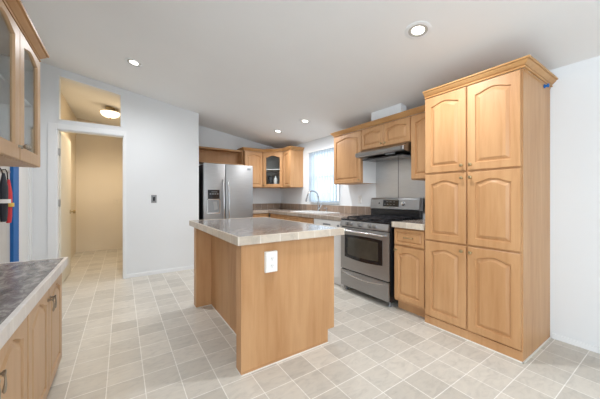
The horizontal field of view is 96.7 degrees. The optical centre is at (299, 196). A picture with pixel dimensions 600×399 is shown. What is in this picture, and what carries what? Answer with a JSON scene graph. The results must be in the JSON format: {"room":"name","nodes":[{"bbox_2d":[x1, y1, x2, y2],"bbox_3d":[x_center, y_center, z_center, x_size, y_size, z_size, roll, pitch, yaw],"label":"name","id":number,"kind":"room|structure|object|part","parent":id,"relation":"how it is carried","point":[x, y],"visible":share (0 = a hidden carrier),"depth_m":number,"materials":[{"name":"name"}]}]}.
{"room":"kitchen","nodes":[
{"label":"kitchen","id":0,"kind":"room"},
{"bbox_2d":[19,167,28,260],"bbox_3d":[-2.197,-0.273,1.480,0.100,2.946,4.500,0,0,-34],"label":"wall","id":1,"kind":"structure","parent":0,"point":[23,171],"depth_m":3.14,"materials":[{"name":"white paint"}]},
{"bbox_2d":[0,166,18,262],"bbox_3d":[-2.727,0.310,2.407,0.042,1.780,1.030,0,0,-34],"label":"board","id":2,"kind":"object","parent":1,"relation":"attached to","point":[9,232],"visible":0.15,"depth_m":2.69,"materials":[{"name":"blue paint"}]},
{"bbox_2d":[0,168,10,221],"bbox_3d":[-2.642,-0.020,2.373,0.103,0.479,0.103,0,0,-34],"label":"glove","id":3,"kind":"object","parent":2,"relation":"hanging from","point":[4,200],"visible":1,"depth_m":2.35,"materials":[{"name":"black fabric"}]},
{"bbox_2d":[2,169,13,222],"bbox_3d":[-2.715,-0.010,2.481,0.084,0.499,0.084,0,0,-34],"label":"glove","id":4,"kind":"object","parent":2,"relation":"hanging from","point":[10,205],"visible":0.62,"depth_m":2.47,"materials":[{"name":"red fabric"}]},
{"bbox_3d":[-2.963,0.310,2.761,0.042,1.780,0.178,0,0,-34],"label":"blue post","id":5,"kind":"part","parent":2,"relation":"part of","materials":[{"name":"paint"}]},
{"bbox_2d":[0,0,49,167],"bbox_3d":[-1.614,-0.600,1.179,0.529,0.800,1.392,0,0,-34],"label":"upper cabinet","id":6,"kind":"object","parent":1,"relation":"attached to","point":[22,49],"visible":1,"depth_m":1.54,"materials":[{"name":"brown wood"}]},
{"bbox_3d":[-1.420,-0.561,1.274,0.019,0.717,0.441,0,0,-34],"label":"door","id":7,"kind":"part","parent":6,"relation":"part of","materials":[{"name":"brown wood"}]},
{"bbox_2d":[0,74,31,107],"bbox_3d":[-1.628,-0.608,1.133,0.442,0.016,1.293,0,0,-34],"label":"shelf","id":8,"kind":"object","parent":6,"relation":"attached to","point":[4,84],"depth_m":1.58,"materials":[{"name":"clear glass"}]},
{"bbox_3d":[-1.505,-0.275,1.455,0.041,0.029,0.029,0,0,-34],"label":"knob","id":9,"kind":"part","parent":6,"relation":"part of","materials":[{"name":"grey metal"}]},
{"bbox_3d":[-1.615,-0.966,1.178,0.523,0.067,1.392,0,0,-34],"label":"crown moulding","id":10,"kind":"part","parent":6,"relation":"part of","materials":[{"name":"brown wood"}]},
{"bbox_3d":[-1.667,-0.561,1.644,0.019,0.717,0.441,0,0,-34],"label":"door","id":11,"kind":"part","parent":6,"relation":"part of","materials":[{"name":"brown wood"}]},
{"bbox_2d":[29,167,31,259],"bbox_3d":[-3.371,-0.263,3.341,0.012,2.926,0.099,0,0,-34],"label":"trim","id":12,"kind":"structure","parent":1,"relation":"attached to","point":[30,168],"depth_m":3.32,"materials":[{"name":"white paint"}]},
{"bbox_2d":[61,92,75,257],"bbox_3d":[-4.172,-0.263,4.670,0.100,2.925,2.800,0,0,-34],"label":"wall","id":13,"kind":"structure","parent":0,"point":[66,112],"depth_m":5.39,"materials":[{"name":"paint"}]},
{"bbox_2d":[76,117,122,249],"bbox_3d":[-4.451,-0.271,6.106,1.230,2.942,0.100,0,0,-34],"label":"wall","id":14,"kind":"structure","parent":0,"point":[99,159],"depth_m":6.00,"materials":[{"name":"paint"}]},
{"bbox_2d":[76,246,122,251],"bbox_3d":[-4.437,1.170,6.049,0.990,0.060,0.012,0,0,-34],"label":"baseboard","id":15,"kind":"structure","parent":14,"relation":"attached to","point":[114,247],"depth_m":5.99,"materials":[{"name":"paint"}]},
{"bbox_2d":[32,62,198,274],"bbox_3d":[-2.626,-0.281,3.958,2.137,2.963,0.100,0,0,-34],"label":"wall","id":16,"kind":"structure","parent":0,"point":[162,138],"depth_m":4.10,"materials":[{"name":"white paint"}]},
{"bbox_2d":[58,132,75,282],"bbox_3d":[-3.413,0.157,3.875,0.172,2.063,0.775,0,0,-34],"label":"door","id":17,"kind":"structure","parent":16,"relation":"in","point":[64,150],"depth_m":3.85,"materials":[{"name":"paint"}]},
{"bbox_2d":[48,123,125,278],"bbox_3d":[-2.942,0.117,3.738,0.852,2.165,0.116,0,0,-34],"label":"trim","id":18,"kind":"structure","parent":16,"relation":"attached to","point":[54,129],"depth_m":3.51,"materials":[{"name":"white paint"}]},
{"bbox_2d":[58,75,121,127],"bbox_3d":[-2.927,-1.313,3.754,0.695,0.597,0.105,0,0,-34],"label":"trim","id":19,"kind":"structure","parent":16,"relation":"attached to","point":[60,77],"depth_m":3.65,"materials":[{"name":"white paint"}]},
{"bbox_2d":[151,195,156,202],"bbox_3d":[-2.261,0.030,4.134,0.075,0.120,0.010,0,0,-34],"label":"light switch","id":20,"kind":"object","parent":16,"relation":"attached to","point":[153,197],"visible":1,"depth_m":4.13,"materials":[{"name":"grey plastic"}]},
{"bbox_2d":[126,266,193,277],"bbox_3d":[-2.134,1.173,4.219,1.027,0.055,0.012,0,0,-34],"label":"baseboard","id":21,"kind":"structure","parent":16,"relation":"attached to","point":[187,267],"depth_m":4.17,"materials":[{"name":"white paint"}]},
{"bbox_2d":[199,125,280,217],"bbox_3d":[-1.325,-0.113,5.619,2.070,2.627,0.100,0,0,-34],"label":"wall","id":22,"kind":"structure","parent":0,"point":[208,137],"depth_m":5.57,"materials":[{"name":"white paint"}]},
{"bbox_2d":[199,146,243,164],"bbox_3d":[-1.601,-0.790,5.216,0.956,0.300,0.256,0,0,-34],"label":"open shelf","id":23,"kind":"object","parent":22,"relation":"attached to","point":[206,154],"visible":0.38,"depth_m":5.31,"materials":[{"name":"brown wood"}]},
{"bbox_3d":[-1.670,-0.785,5.319,0.956,0.250,0.008,0,0,-34],"label":"panel","id":24,"kind":"part","parent":23,"relation":"part of","materials":[{"name":"brown wood"}]},
{"bbox_2d":[237,147,262,187],"bbox_3d":[-1.034,-0.593,5.548,0.445,0.796,0.333,0,0,-34],"label":"upper cabinet","id":25,"kind":"object","parent":22,"relation":"attached to","point":[250,158],"visible":0.56,"depth_m":5.47,"materials":[{"name":"brown wood"}]},
{"bbox_3d":[-1.035,-0.962,5.549,0.445,0.058,0.331,0,0,-34],"label":"crown moulding","id":26,"kind":"part","parent":25,"relation":"part of","materials":[{"name":"brown wood"}]},
{"bbox_3d":[-0.945,-0.560,5.458,0.386,0.715,0.019,0,0,-34],"label":"door","id":27,"kind":"part","parent":25,"relation":"part of","materials":[{"name":"brown wood"}]},
{"bbox_2d":[262,148,283,188],"bbox_3d":[-0.525,-0.593,5.705,0.635,0.796,0.637,0,0,-34],"label":"upper cabinet","id":28,"kind":"object","parent":22,"relation":"attached to","point":[272,159],"visible":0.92,"depth_m":5.55,"materials":[{"name":"brown wood"}]},
{"bbox_2d":[268,176,272,183],"bbox_3d":[-0.633,-0.333,5.744,0.107,0.242,0.107,0,0,-34],"label":"jar","id":29,"kind":"object","parent":28,"relation":"in","point":[270,178],"visible":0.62,"depth_m":5.70,"materials":[{"name":"grey glass"}]},
{"bbox_3d":[-0.565,-0.962,5.504,0.443,0.058,0.046,0,0,12],"label":"crown moulding","id":30,"kind":"part","parent":28,"relation":"part of","materials":[{"name":"brown wood"}]},
{"bbox_2d":[266,169,279,171],"bbox_3d":[-0.520,-0.573,5.728,0.567,0.016,0.569,0,0,-34],"label":"shelf","id":31,"kind":"object","parent":28,"relation":"attached to","point":[267,170],"depth_m":5.69,"materials":[{"name":"white laminate"}]},
{"bbox_2d":[21,0,599,148],"bbox_3d":[-0.867,-1.560,2.156,5.350,0.983,10.950,0,0,-34],"label":"ceiling","id":32,"kind":"structure","parent":0,"point":[249,69],"depth_m":2.50,"materials":[{"name":"paint"}]},
{"bbox_2d":[99,106,120,118],"bbox_3d":[-3.436,-1.512,4.836,0.319,0.214,0.319,0,0,-34],"label":"ceiling lamp","id":33,"kind":"object","parent":32,"relation":"attached to","point":[109,112],"visible":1,"depth_m":4.76,"materials":[{"name":"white glass"}]},
{"bbox_3d":[-3.436,-1.482,4.836,0.299,0.100,0.299,0,0,-34],"label":"lamp shade","id":34,"kind":"part","parent":33,"relation":"part of","materials":[{"name":"white glass"}]},
{"bbox_2d":[124,57,142,67],"bbox_3d":[-1.938,-1.567,3.116,0.190,0.036,0.192,0,0,-34],"label":"recessed light","id":35,"kind":"object","parent":32,"relation":"in","point":[133,62],"visible":1,"depth_m":3.11,"materials":[{"name":"white paint"}]},
{"bbox_2d":[273,129,282,132],"bbox_3d":[-0.401,-1.196,4.863,0.190,0.036,0.192,0,0,-34],"label":"recessed light","id":36,"kind":"object","parent":32,"relation":"in","point":[274,130],"visible":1,"depth_m":4.84,"materials":[{"name":"white paint"}]},
{"bbox_2d":[299,119,310,123],"bbox_3d":[0.078,-1.190,4.200,0.190,0.036,0.192,0,0,-34],"label":"recessed light","id":37,"kind":"object","parent":32,"relation":"in","point":[305,121],"visible":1,"depth_m":4.19,"materials":[{"name":"white paint"}]},
{"bbox_2d":[405,21,431,38],"bbox_3d":[0.904,-1.274,2.045,0.190,0.036,0.192,0,0,-34],"label":"recessed light","id":38,"kind":"object","parent":32,"relation":"in","point":[417,28],"visible":1,"depth_m":2.04,"materials":[{"name":"white paint"}]},
{"bbox_2d":[46,248,599,398],"bbox_3d":[-0.548,1.230,2.669,4.250,0.060,10.450,0,0,-34],"label":"floor","id":39,"kind":"structure","parent":0,"point":[142,337],"depth_m":2.01,"materials":[{"name":"tile"}]},
{"bbox_2d":[0,317,26,398],"bbox_3d":[-1.248,0.848,0.717,0.626,0.704,0.838,0,0,-34],"label":"base cabinet","id":40,"kind":"object","parent":39,"relation":"on","point":[13,355],"visible":0.83,"depth_m":1.08,"materials":[{"name":"brown wood"}]},
{"bbox_3d":[-1.016,0.630,0.906,0.031,0.080,0.020,0,0,-34],"label":"handle","id":41,"kind":"part","parent":40,"relation":"part of","materials":[{"name":"grey metal"}]},
{"bbox_2d":[27,273,61,398],"bbox_3d":[-1.715,0.848,1.418,0.626,0.704,0.838,0,0,-34],"label":"base cabinet","id":42,"kind":"object","parent":39,"relation":"on","point":[44,322],"visible":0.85,"depth_m":1.49,"materials":[{"name":"brown wood"}]},
{"bbox_2d":[0,257,67,349],"bbox_3d":[-1.421,0.471,0.975,0.623,0.058,2.000,0,0,-34],"label":"countertop","id":43,"kind":"structure","parent":42,"relation":"on","point":[23,284],"depth_m":1.34,"materials":[{"name":"grey stone"}]},
{"bbox_3d":[-1.373,0.830,1.397,0.019,0.640,0.407,0,0,-34],"label":"door","id":44,"kind":"part","parent":42,"relation":"part of","materials":[{"name":"brown wood"}]},
{"bbox_3d":[-1.452,0.630,1.560,0.031,0.080,0.020,0,0,-34],"label":"handle","id":45,"kind":"part","parent":42,"relation":"part of","materials":[{"name":"grey metal"}]},
{"bbox_3d":[-1.483,0.630,1.606,0.031,0.080,0.020,0,0,-34],"label":"handle","id":46,"kind":"part","parent":42,"relation":"part of","materials":[{"name":"grey metal"}]},
{"bbox_3d":[-1.603,0.830,1.741,0.019,0.640,0.407,0,0,-34],"label":"door","id":47,"kind":"part","parent":42,"relation":"part of","materials":[{"name":"brown wood"}]},
{"bbox_2d":[199,163,252,219],"bbox_3d":[-1.423,0.302,5.027,0.901,1.775,0.718,0,0,-34],"label":"refrigerator","id":48,"kind":"object","parent":39,"relation":"on","point":[225,190],"visible":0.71,"depth_m":4.76,"materials":[{"name":"silver metal"}]},
{"bbox_3d":[-1.502,0.263,4.672,0.376,1.695,0.070,0,0,-34],"label":"freezer door","id":49,"kind":"part","parent":48,"relation":"part of","materials":[{"name":"silver metal"}]},
{"bbox_3d":[-1.495,-0.045,4.630,0.200,0.160,0.006,0,0,-34],"label":"dispenser panel","id":50,"kind":"part","parent":48,"relation":"part of","materials":[{"name":"black plastic"}]},
{"bbox_3d":[-1.342,0.180,4.697,0.026,0.978,0.081,0,0,-34],"label":"handle","id":51,"kind":"part","parent":48,"relation":"part of","materials":[{"name":"metal"}]},
{"bbox_3d":[-1.267,0.180,4.747,0.026,0.978,0.081,0,0,-34],"label":"handle","id":52,"kind":"part","parent":48,"relation":"part of","materials":[{"name":"metal"}]},
{"bbox_3d":[-1.123,0.263,4.924,0.517,1.695,0.070,0,0,-34],"label":"fridge door","id":53,"kind":"part","parent":48,"relation":"part of","materials":[{"name":"silver metal"}]},
{"bbox_2d":[253,213,268,216],"bbox_3d":[-0.913,0.760,5.446,0.354,0.879,0.638,0,0,-34],"label":"base cabinet","id":54,"kind":"object","parent":39,"relation":"on","point":[261,214],"visible":0.02,"depth_m":5.22,"materials":[{"name":"brown wood"}]},
{"bbox_2d":[194,228,333,376],"bbox_3d":[-0.432,0.760,2.609,0.858,0.879,1.423,0,0,-34],"label":"kitchen island","id":55,"kind":"object","parent":39,"relation":"on","point":[287,312],"visible":0.77,"depth_m":2.04,"materials":[{"name":"brown wood"}]},
{"bbox_3d":[-0.831,0.760,3.186,0.819,0.879,0.020,0,0,-34],"label":"panel","id":56,"kind":"part","parent":55,"relation":"part of","materials":[{"name":"brown wood"}]},
{"bbox_3d":[-1.077,0.760,2.965,0.162,0.879,0.074,0,0,-34],"label":"post","id":57,"kind":"part","parent":55,"relation":"part of","materials":[{"name":"brown wood"}]},
{"bbox_3d":[-0.643,0.760,2.476,0.018,0.879,1.369,0,0,-34],"label":"panel","id":58,"kind":"part","parent":55,"relation":"part of","materials":[{"name":"brown wood"}]},
{"bbox_3d":[-0.359,0.760,1.888,0.162,0.879,0.074,0,0,-34],"label":"post","id":59,"kind":"part","parent":55,"relation":"part of","materials":[{"name":"brown wood"}]},
{"bbox_2d":[189,217,343,245],"bbox_3d":[-0.435,0.291,2.632,0.940,0.057,1.518,0,0,-34],"label":"island countertop","id":60,"kind":"structure","parent":55,"relation":"on","point":[255,230],"depth_m":2.18,"materials":[{"name":"beige tile"}]},
{"bbox_2d":[264,250,276,272],"bbox_3d":[-0.205,0.461,1.903,0.095,0.148,0.029,0,0,-34],"label":"power outlet","id":61,"kind":"object","parent":55,"relation":"attached to","point":[270,257],"visible":1,"depth_m":1.89,"materials":[{"name":"white plastic"}]},
{"bbox_3d":[-0.060,0.760,2.030,0.819,0.879,0.020,0,0,-34],"label":"panel","id":62,"kind":"part","parent":55,"relation":"part of","materials":[{"name":"brown wood"}]},
{"bbox_2d":[270,214,285,219],"bbox_3d":[-0.181,0.760,5.170,0.656,0.879,0.596,0,0,-34],"label":"base cabinet","id":63,"kind":"object","parent":39,"relation":"on","point":[277,216],"visible":0.02,"depth_m":4.98,"materials":[{"name":"brown wood"}]},
{"bbox_2d":[286,215,314,223],"bbox_3d":[0.219,0.760,4.570,0.656,0.879,0.838,0,0,-34],"label":"base cabinet","id":64,"kind":"object","parent":39,"relation":"on","point":[291,218],"visible":0.03,"depth_m":4.36,"materials":[{"name":"brown wood"}]},
{"bbox_3d":[-0.133,0.417,4.584,0.019,0.165,0.409,0,0,-34],"label":"drawer","id":65,"kind":"part","parent":64,"relation":"part of","materials":[{"name":"brown wood"}]},
{"bbox_3d":[0.096,0.417,4.241,0.019,0.165,0.409,0,0,-34],"label":"drawer","id":66,"kind":"part","parent":64,"relation":"part of","materials":[{"name":"brown wood"}]},
{"bbox_2d":[253,209,363,220],"bbox_3d":[-0.079,0.291,4.736,0.968,0.057,2.744,0,0,-34],"label":"countertop","id":67,"kind":"structure","parent":64,"relation":"on","point":[332,216],"depth_m":4.29,"materials":[{"name":"beige tile"}]},
{"bbox_2d":[305,190,321,210],"bbox_3d":[0.252,0.068,4.711,0.318,0.371,0.156,0,0,-34],"label":"faucet","id":68,"kind":"object","parent":67,"relation":"on","point":[312,190],"visible":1,"depth_m":4.76,"materials":[{"name":"silver metal"}]},
{"bbox_3d":[0.225,0.041,4.754,0.289,0.318,0.028,0,0,-34],"label":"spout","id":69,"kind":"part","parent":68,"relation":"part of","materials":[{"name":"silver metal"}]},
{"bbox_2d":[290,210,339,213],"bbox_3d":[0.240,0.337,4.596,0.450,0.166,0.820,0,0,-34],"label":"sink","id":70,"kind":"object","parent":67,"relation":"in","point":[307,211],"visible":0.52,"depth_m":4.62,"materials":[{"name":"white ceramic"}]},
{"bbox_2d":[314,218,344,286],"bbox_3d":[0.633,0.762,3.958,0.635,0.876,0.620,0,0,-34],"label":"dishwasher","id":71,"kind":"object","parent":39,"relation":"on","point":[337,239],"visible":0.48,"depth_m":3.63,"materials":[{"name":"white metal"}]},
{"bbox_3d":[0.394,0.388,3.799,0.036,0.124,0.616,0,0,-34],"label":"control panel","id":72,"kind":"part","parent":71,"relation":"part of","materials":[{"name":"white ceramic"}]},
{"bbox_3d":[0.397,0.775,3.801,0.029,0.640,0.616,0,0,-34],"label":"door","id":73,"kind":"part","parent":71,"relation":"part of","materials":[{"name":"white metal"}]},
{"bbox_3d":[0.431,1.150,3.824,0.020,0.100,0.612,0,0,-34],"label":"kick plate","id":74,"kind":"part","parent":71,"relation":"part of","materials":[{"name":"white metal"}]},
{"bbox_2d":[340,198,422,306],"bbox_3d":[0.980,0.605,3.333,0.710,1.190,0.754,0,0,-34],"label":"gas range","id":75,"kind":"object","parent":39,"relation":"on","point":[367,241],"visible":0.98,"depth_m":3.17,"materials":[{"name":"silver metal"}]},
{"bbox_3d":[0.713,0.422,3.155,0.068,0.028,0.676,0,0,-34],"label":"door handle","id":76,"kind":"part","parent":75,"relation":"part of","materials":[{"name":"metal"}]},
{"bbox_3d":[0.745,0.336,3.176,0.033,0.076,0.752,0,0,-34],"label":"control panel","id":77,"kind":"part","parent":75,"relation":"part of","materials":[{"name":"silver metal"}]},
{"bbox_3d":[0.750,1.030,3.179,0.023,0.204,0.750,0,0,-34],"label":"warming drawer","id":78,"kind":"part","parent":75,"relation":"part of","materials":[{"name":"silver metal"}]},
{"bbox_3d":[0.750,0.650,3.179,0.023,0.530,0.750,0,0,-34],"label":"oven door","id":79,"kind":"part","parent":75,"relation":"part of","materials":[{"name":"silver metal"}]},
{"bbox_2d":[341,218,408,223],"bbox_3d":[0.981,0.286,3.334,0.568,0.016,0.752,0,0,-34],"label":"cooktop","id":80,"kind":"object","parent":75,"relation":"in","point":[353,220],"depth_m":3.16,"materials":[{"name":"black metal"}]},
{"bbox_2d":[394,227,424,317],"bbox_3d":[1.347,0.760,2.879,0.656,0.879,0.356,0,0,-34],"label":"base cabinet","id":81,"kind":"object","parent":39,"relation":"on","point":[409,248],"visible":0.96,"depth_m":2.71,"materials":[{"name":"brown wood"}]},
{"bbox_2d":[392,219,424,229],"bbox_3d":[1.348,0.291,2.886,0.646,0.057,0.362,0,0,-34],"label":"countertop","id":82,"kind":"structure","parent":81,"relation":"on","point":[409,224],"depth_m":2.73,"materials":[{"name":"beige tile"}]},
{"bbox_3d":[1.110,0.417,2.721,0.019,0.165,0.340,0,0,-34],"label":"drawer","id":83,"kind":"part","parent":81,"relation":"part of","materials":[{"name":"brown wood"}]},
{"bbox_3d":[1.110,0.797,2.721,0.019,0.555,0.340,0,0,-34],"label":"door","id":84,"kind":"part","parent":81,"relation":"part of","materials":[{"name":"brown wood"}]},
{"bbox_2d":[422,54,557,363],"bbox_3d":[1.664,0.102,2.387,0.674,2.197,0.803,0,0,-34],"label":"pantry cabinet","id":85,"kind":"object","parent":39,"relation":"on","point":[487,142],"visible":1,"depth_m":2.14,"materials":[{"name":"brown wood"}]},
{"bbox_3d":[1.300,-0.576,2.401,0.019,0.704,0.363,0,0,-34],"label":"door","id":86,"kind":"part","parent":85,"relation":"part of","materials":[{"name":"brown wood"}]},
{"bbox_3d":[1.300,0.096,2.401,0.019,0.608,0.363,0,0,-34],"label":"door","id":87,"kind":"part","parent":85,"relation":"part of","materials":[{"name":"brown wood"}]},
{"bbox_3d":[1.300,0.765,2.401,0.019,0.700,0.363,0,0,-34],"label":"door","id":88,"kind":"part","parent":85,"relation":"part of","materials":[{"name":"brown wood"}]},
{"bbox_3d":[1.664,-0.966,2.387,0.674,0.061,0.803,0,0,-34],"label":"crown moulding","id":89,"kind":"part","parent":85,"relation":"part of","materials":[{"name":"brown wood"}]},
{"bbox_3d":[1.508,-0.576,2.090,0.019,0.704,0.358,0,0,-34],"label":"door","id":90,"kind":"part","parent":85,"relation":"part of","materials":[{"name":"brown wood"}]},
{"bbox_3d":[1.508,0.096,2.090,0.019,0.608,0.358,0,0,-34],"label":"door","id":91,"kind":"part","parent":85,"relation":"part of","materials":[{"name":"brown wood"}]},
{"bbox_3d":[1.508,0.765,2.090,0.019,0.700,0.358,0,0,-34],"label":"door","id":92,"kind":"part","parent":85,"relation":"part of","materials":[{"name":"brown wood"}]},
{"bbox_2d":[281,56,599,347],"bbox_3d":[1.345,0.058,3.571,0.100,2.285,10.850,0,0,-34],"label":"wall","id":93,"kind":"structure","parent":0,"point":[575,96],"depth_m":2.17,"materials":[{"name":"white paint"}]},
{"bbox_2d":[282,146,303,187],"bbox_3d":[-0.146,-0.593,5.404,0.338,0.796,0.344,0,0,-34],"label":"upper cabinet","id":94,"kind":"object","parent":93,"relation":"attached to","point":[292,159],"visible":1,"depth_m":5.32,"materials":[{"name":"brown wood"}]},
{"bbox_3d":[-0.266,-0.560,5.354,0.019,0.715,0.286,0,0,-34],"label":"door","id":95,"kind":"part","parent":94,"relation":"part of","materials":[{"name":"brown wood"}]},
{"bbox_3d":[-0.145,-0.962,5.405,0.336,0.058,0.344,0,0,-34],"label":"crown moulding","id":96,"kind":"part","parent":94,"relation":"part of","materials":[{"name":"brown wood"}]},
{"bbox_2d":[253,203,370,214],"bbox_3d":[-0.079,0.202,4.736,0.968,0.125,2.744,0,0,-34],"label":"backsplash","id":97,"kind":"structure","parent":93,"relation":"attached to","point":[366,210],"depth_m":4.97,"materials":[{"name":"brown tile"}]},
{"bbox_2d":[310,151,338,203],"bbox_3d":[0.458,-0.361,4.855,0.110,0.958,0.790,0,0,-34],"label":"window","id":98,"kind":"structure","parent":93,"relation":"in","point":[323,151],"depth_m":5.06,"materials":[{"name":"white paint"}]},
{"bbox_2d":[308,145,337,201],"bbox_3d":[0.400,-0.394,4.810,0.033,0.963,0.840,0,0,-34],"label":"vertical blind","id":99,"kind":"object","parent":98,"relation":"attached to","point":[330,190],"visible":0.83,"depth_m":4.76,"materials":[{"name":"white plastic"}]},
{"bbox_3d":[0.400,-0.860,4.810,0.033,0.030,0.840,0,0,-34],"label":"head rail","id":100,"kind":"part","parent":99,"relation":"part of","materials":[{"name":"white plastic"}]},
{"bbox_3d":[0.437,0.109,4.841,0.060,0.018,0.790,0,0,-34],"label":"sill","id":101,"kind":"part","parent":98,"relation":"part of","materials":[{"name":"white paint"}]},
{"bbox_2d":[331,125,375,184],"bbox_3d":[0.781,-0.593,4.015,0.337,0.796,0.626,0,0,-34],"label":"upper cabinet","id":102,"kind":"object","parent":93,"relation":"attached to","point":[349,169],"visible":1,"depth_m":3.85,"materials":[{"name":"brown wood"}]},
{"bbox_3d":[0.780,-0.962,4.016,0.337,0.058,0.624,0,0,-34],"label":"crown moulding","id":103,"kind":"part","parent":102,"relation":"part of","materials":[{"name":"brown wood"}]},
{"bbox_3d":[0.688,-0.560,3.924,0.019,0.715,0.562,0,0,-34],"label":"door","id":104,"kind":"part","parent":102,"relation":"part of","materials":[{"name":"brown wood"}]},
{"bbox_3d":[0.984,-0.413,3.775,0.265,0.434,0.002,0,0,-34],"label":"panel","id":105,"kind":"part","parent":102,"relation":"part of","materials":[{"name":"white laminate"}]},
{"bbox_2d":[355,142,410,161],"bbox_3d":[1.127,-0.562,3.416,0.422,0.144,0.742,0,0,-34],"label":"range hood","id":106,"kind":"object","parent":93,"relation":"attached to","point":[403,150],"visible":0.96,"depth_m":3.29,"materials":[{"name":"metal"}]},
{"bbox_2d":[360,110,410,150],"bbox_3d":[1.164,-0.813,3.440,0.337,0.356,0.752,0,0,-34],"label":"upper cabinet","id":107,"kind":"object","parent":93,"relation":"attached to","point":[398,131],"visible":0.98,"depth_m":3.31,"materials":[{"name":"brown wood"}]},
{"bbox_3d":[0.955,-0.780,3.524,0.019,0.275,0.368,0,0,-34],"label":"door","id":108,"kind":"part","parent":107,"relation":"part of","materials":[{"name":"brown wood"}]},
{"bbox_3d":[1.043,-0.962,3.359,0.046,0.058,0.752,0,0,-34],"label":"crown moulding","id":109,"kind":"part","parent":107,"relation":"part of","materials":[{"name":"brown wood"}]},
{"bbox_3d":[1.161,-0.780,3.215,0.019,0.275,0.368,0,0,-34],"label":"door","id":110,"kind":"part","parent":107,"relation":"part of","materials":[{"name":"brown wood"}]},
{"bbox_2d":[371,103,406,126],"bbox_3d":[1.132,-1.024,3.430,0.110,0.208,0.460,0,0,-34],"label":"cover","id":111,"kind":"structure","parent":93,"relation":"attached to","point":[398,108],"depth_m":3.36,"materials":[{"name":"white paint"}]},
{"bbox_2d":[398,159,398,197],"bbox_3d":[1.303,-0.245,3.534,0.002,0.510,0.015,0,0,-34],"label":"trim","id":112,"kind":"structure","parent":93,"relation":"attached to","point":[398,159],"depth_m":3.53,"materials":[{"name":"metal"}]},
{"bbox_2d":[376,158,424,213],"bbox_3d":[1.306,-0.150,3.535,0.004,0.700,0.760,0,0,-34],"label":"panel","id":113,"kind":"object","parent":93,"relation":"attached to","point":[386,171],"visible":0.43,"depth_m":3.55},
{"bbox_2d":[409,105,424,180],"bbox_3d":[1.475,-0.593,2.975,0.337,0.796,0.358,0,0,-34],"label":"upper cabinet","id":114,"kind":"object","parent":93,"relation":"attached to","point":[418,120],"visible":0.24,"depth_m":2.97,"materials":[{"name":"brown wood"}]},
{"bbox_3d":[1.353,-0.962,2.894,0.046,0.058,0.358,0,0,-34],"label":"crown moulding","id":115,"kind":"part","parent":114,"relation":"part of","materials":[{"name":"brown wood"}]},
{"bbox_2d":[552,333,599,353],"bbox_3d":[3.226,1.177,0.649,0.012,0.045,3.900,0,0,-34],"label":"baseboard","id":116,"kind":"structure","parent":93,"relation":"attached to","point":[586,346],"depth_m":2.15,"materials":[{"name":"white paint"}]}
]}

